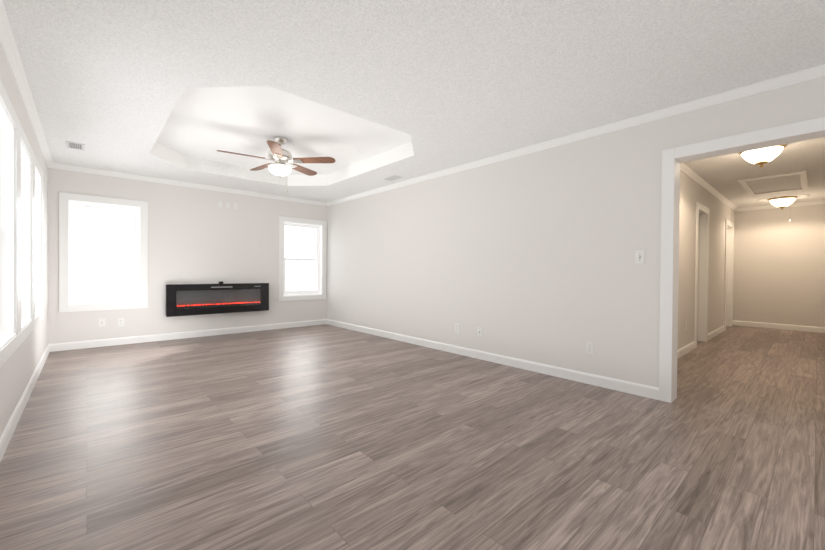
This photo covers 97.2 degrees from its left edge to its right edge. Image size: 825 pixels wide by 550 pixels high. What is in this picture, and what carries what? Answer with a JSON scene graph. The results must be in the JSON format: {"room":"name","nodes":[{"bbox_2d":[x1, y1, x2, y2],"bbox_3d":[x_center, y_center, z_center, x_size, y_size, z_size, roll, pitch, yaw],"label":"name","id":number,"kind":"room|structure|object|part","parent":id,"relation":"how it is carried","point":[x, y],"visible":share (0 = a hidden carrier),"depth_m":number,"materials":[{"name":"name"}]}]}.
{"room":"living room","nodes":[
{"label":"living room","id":0,"kind":"room"},
{"bbox_2d":[0,43,47,436],"bbox_3d":[-2.024,-0.179,1.588,0.150,2.456,8.571,0,1,-42],"label":"wall","id":1,"kind":"structure","parent":0,"point":[18,367],"depth_m":2.88,"materials":[{"name":"white paint"}]},
{"bbox_2d":[0,79,43,367],"bbox_3d":[-3.162,-0.301,2.882,0.153,1.600,2.920,0,1,-42],"label":"window","id":2,"kind":"structure","parent":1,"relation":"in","point":[21,256],"depth_m":2.54,"materials":[{"name":"white glass"}]},
{"bbox_2d":[0,344,51,461],"bbox_3d":[-1.971,0.998,1.654,0.014,0.102,8.271,0,1,-42],"label":"baseboard","id":3,"kind":"structure","parent":1,"relation":"attached to","point":[5,438],"depth_m":2.66,"materials":[{"name":"white wood"}]},
{"bbox_2d":[0,0,55,168],"bbox_3d":[-1.940,-1.374,1.645,0.053,0.066,8.271,0,1,-42],"label":"crown molding","id":4,"kind":"structure","parent":1,"relation":"attached to","point":[9,48],"depth_m":2.57,"materials":[{"name":"white wood"}]},
{"bbox_2d":[48,168,326,343],"bbox_3d":[-3.284,-0.230,6.112,4.311,2.456,0.150,0,1,-42],"label":"wall","id":5,"kind":"structure","parent":0,"point":[197,236],"depth_m":5.76,"materials":[{"name":"white paint"}]},
{"bbox_2d":[98,318,104,326],"bbox_3d":[-4.332,0.665,5.072,0.072,0.116,0.022,0,1,-42],"label":"outlet","id":6,"kind":"object","parent":5,"relation":"attached to","point":[101,322],"depth_m":5.07,"materials":[{"name":"white plastic"}]},
{"bbox_2d":[59,192,147,311],"bbox_3d":[-4.337,-0.299,5.146,0.948,1.580,0.153,0,1,-42],"label":"window","id":7,"kind":"structure","parent":5,"relation":"in","point":[68,204],"depth_m":5.08,"materials":[{"name":"white glass"}]},
{"bbox_2d":[118,318,123,325],"bbox_3d":[-4.181,0.678,5.216,0.072,0.116,0.010,0,1,-42],"label":"outlet","id":8,"kind":"object","parent":5,"relation":"attached to","point":[120,321],"visible":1,"depth_m":5.21,"materials":[{"name":"white plastic"}]},
{"bbox_2d":[52,319,323,351],"bbox_3d":[-3.235,0.948,6.064,3.960,0.102,0.014,0,1,-42],"label":"baseboard","id":9,"kind":"structure","parent":5,"relation":"attached to","point":[190,334],"depth_m":5.63,"materials":[{"name":"white wood"}]},
{"bbox_2d":[56,163,323,205],"bbox_3d":[-3.216,-1.424,6.018,3.870,0.066,0.053,0,1,-42],"label":"crown molding","id":10,"kind":"structure","parent":5,"relation":"attached to","point":[58,166],"depth_m":5.61,"materials":[{"name":"white wood"}]},
{"bbox_2d":[166,281,268,316],"bbox_3d":[-3.177,0.369,6.032,1.535,0.524,0.127,0,1,-42],"label":"fireplace","id":11,"kind":"object","parent":5,"relation":"attached to","point":[193,299],"visible":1,"depth_m":5.96,"materials":[{"name":"black glass"}]},
{"bbox_2d":[279,216,326,300],"bbox_3d":[-2.155,-0.301,7.101,0.967,1.580,0.153,0,1,-42],"label":"window","id":12,"kind":"structure","parent":5,"relation":"in","point":[320,226],"depth_m":7.13,"materials":[{"name":"white glass"}]},
{"bbox_2d":[0,324,824,549],"bbox_3d":[1.952,1.105,5.171,11.353,0.120,9.071,0,1,-42],"label":"floor","id":13,"kind":"structure","parent":0,"point":[322,437],"depth_m":2.18,"materials":[{"name":"wood"}]},
{"bbox_2d":[2,0,824,207],"bbox_3d":[1.972,-1.541,5.146,11.353,0.260,9.071,0,1,-42],"label":"ceiling","id":14,"kind":"structure","parent":0,"point":[367,95],"depth_m":2.57,"materials":[{"name":"white paint"}]},
{"bbox_2d":[66,141,84,150],"bbox_3d":[-3.753,-1.438,4.053,0.150,0.008,0.270,0,1,-42],"label":"ceiling vent","id":15,"kind":"object","parent":14,"relation":"in","point":[75,145],"visible":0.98,"depth_m":4.05,"materials":[{"name":"silver metal"}]},
{"bbox_2d":[217,137,334,192],"bbox_3d":[-1.606,-1.293,4.307,1.255,0.632,1.250,0,1,-42],"label":"ceiling fan","id":16,"kind":"object","parent":14,"relation":"hanging from","point":[280,157],"visible":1,"depth_m":4.24,"materials":[{"name":"brown wood"}]},
{"bbox_3d":[-1.566,-1.227,4.302,0.260,0.099,0.260,0,1,-42],"label":"lamp shade","id":17,"kind":"part","parent":16,"relation":"part of","materials":[{"name":"white glass"}]},
{"bbox_2d":[384,175,402,180],"bbox_3d":[-0.287,-1.425,5.359,0.150,0.008,0.270,0,1,-42],"label":"ceiling vent","id":18,"kind":"object","parent":14,"relation":"in","point":[394,177],"visible":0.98,"depth_m":5.36,"materials":[{"name":"silver metal"}]},
{"bbox_2d":[739,144,785,166],"bbox_3d":[3.819,-1.282,3.978,0.368,0.210,0.368,0,1,-42],"label":"hall light","id":19,"kind":"object","parent":14,"relation":"attached to","point":[761,156],"visible":0.85,"depth_m":3.90,"materials":[{"name":"white glass"}]},
{"bbox_2d":[738,171,807,198],"bbox_3d":[5.529,-1.308,5.554,1.410,0.162,0.675,0,1,-42],"label":"ceiling panel","id":20,"kind":"object","parent":14,"relation":"attached to","point":[787,182],"visible":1,"depth_m":5.50,"materials":[{"name":"white"}]},
{"bbox_2d":[757,194,809,221],"bbox_3d":[6.665,-1.170,6.557,0.670,0.440,0.670,0,1,-42],"label":"hall light","id":21,"kind":"object","parent":14,"relation":"attached to","point":[782,201],"visible":1,"depth_m":6.46,"materials":[{"name":"white glass"}]},
{"bbox_2d":[327,76,824,387],"bbox_3d":[1.125,-0.181,4.309,0.150,2.456,8.421,0,1,-42],"label":"wall","id":22,"kind":"structure","parent":0,"point":[529,257],"depth_m":3.92,"materials":[{"name":"white paint"}]},
{"bbox_2d":[455,323,458,332],"bbox_3d":[0.584,0.699,4.794,0.010,0.116,0.072,0,1,-42],"label":"outlet","id":23,"kind":"object","parent":22,"relation":"attached to","point":[457,328],"visible":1,"depth_m":4.78,"materials":[{"name":"white plastic"}]},
{"bbox_2d":[477,327,481,336],"bbox_3d":[0.830,0.708,4.510,0.022,0.116,0.072,0,1,-42],"label":"outlet","id":24,"kind":"object","parent":22,"relation":"attached to","point":[479,331],"visible":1,"depth_m":4.51,"materials":[{"name":"white plastic"}]},
{"bbox_2d":[324,319,658,399],"bbox_3d":[0.173,0.980,5.249,0.014,0.102,5.776,0,1,-42],"label":"baseboard","id":25,"kind":"structure","parent":22,"relation":"attached to","point":[651,392],"depth_m":4.04,"materials":[{"name":"white wood"}]},
{"bbox_2d":[324,64,824,205],"bbox_3d":[1.008,-1.377,4.286,0.053,0.066,8.271,0,1,-42],"label":"crown molding","id":26,"kind":"structure","parent":22,"relation":"attached to","point":[815,72],"depth_m":3.21,"materials":[{"name":"white wood"}]},
{"bbox_2d":[586,342,593,354],"bbox_3d":[1.719,0.708,3.527,0.010,0.116,0.072,0,1,-42],"label":"outlet","id":27,"kind":"object","parent":22,"relation":"attached to","point":[589,347],"visible":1,"depth_m":3.52,"materials":[{"name":"white plastic"}]},
{"bbox_2d":[635,250,644,263],"bbox_3d":[2.001,-0.159,3.204,0.018,0.116,0.072,0,1,-42],"label":"light switch","id":28,"kind":"object","parent":22,"relation":"attached to","point":[639,256],"visible":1,"depth_m":3.20,"materials":[{"name":"white plastic"}]},
{"bbox_2d":[659,117,824,402],"bbox_3d":[2.670,0.014,2.584,0.186,2.120,1.505,0,1,-42],"label":"door frame","id":29,"kind":"structure","parent":22,"relation":"attached to","point":[673,158],"depth_m":3.03,"materials":[{"name":"white wood"}]},
{"bbox_2d":[678,171,734,348],"bbox_3d":[4.415,-0.170,5.651,6.542,2.456,0.150,0,1,-42],"label":"wall","id":30,"kind":"structure","parent":0,"point":[692,192],"depth_m":5.22,"materials":[{"name":"white paint"}]},
{"bbox_2d":[677,341,694,358],"bbox_3d":[3.053,1.010,4.340,2.762,0.102,0.014,0,1,-42],"label":"baseboard","id":31,"kind":"structure","parent":30,"relation":"attached to","point":[684,350],"depth_m":4.88,"materials":[{"name":"white wood"}]},
{"bbox_2d":[697,215,699,340],"bbox_3d":[4.354,0.044,5.593,0.662,2.013,0.100,0,1,-42],"label":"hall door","id":32,"kind":"structure","parent":30,"relation":"in","point":[698,277],"depth_m":5.80,"materials":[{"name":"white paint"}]},
{"bbox_2d":[680,163,738,211],"bbox_3d":[4.436,-1.363,5.514,6.392,0.066,0.053,0,1,-42],"label":"crown molding","id":33,"kind":"structure","parent":30,"relation":"attached to","point":[692,175],"depth_m":5.53,"materials":[{"name":"white wood"}]},
{"bbox_2d":[708,325,724,339],"bbox_3d":[5.318,1.007,6.369,1.620,0.102,0.014,0,1,-42],"label":"baseboard","id":34,"kind":"structure","parent":30,"relation":"attached to","point":[714,333],"depth_m":6.35,"materials":[{"name":"white wood"}]},
{"bbox_2d":[733,204,824,326],"bbox_3d":[7.396,-0.161,7.113,0.150,2.456,1.650,0,1,-42],"label":"wall","id":35,"kind":"structure","parent":0,"point":[779,267],"depth_m":7.16,"materials":[{"name":"white paint"}]},
{"bbox_2d":[732,320,824,332],"bbox_3d":[7.266,1.015,7.136,0.014,0.102,1.470,0,1,-42],"label":"baseboard","id":36,"kind":"structure","parent":35,"relation":"attached to","point":[740,323],"depth_m":7.16,"materials":[{"name":"white wood"}]},
{"bbox_2d":[739,200,824,210],"bbox_3d":[7.279,-1.357,7.091,0.053,0.066,1.380,0,1,-42],"label":"crown molding","id":37,"kind":"structure","parent":35,"relation":"attached to","point":[819,201],"depth_m":7.06,"materials":[{"name":"white wood"}]}
]}

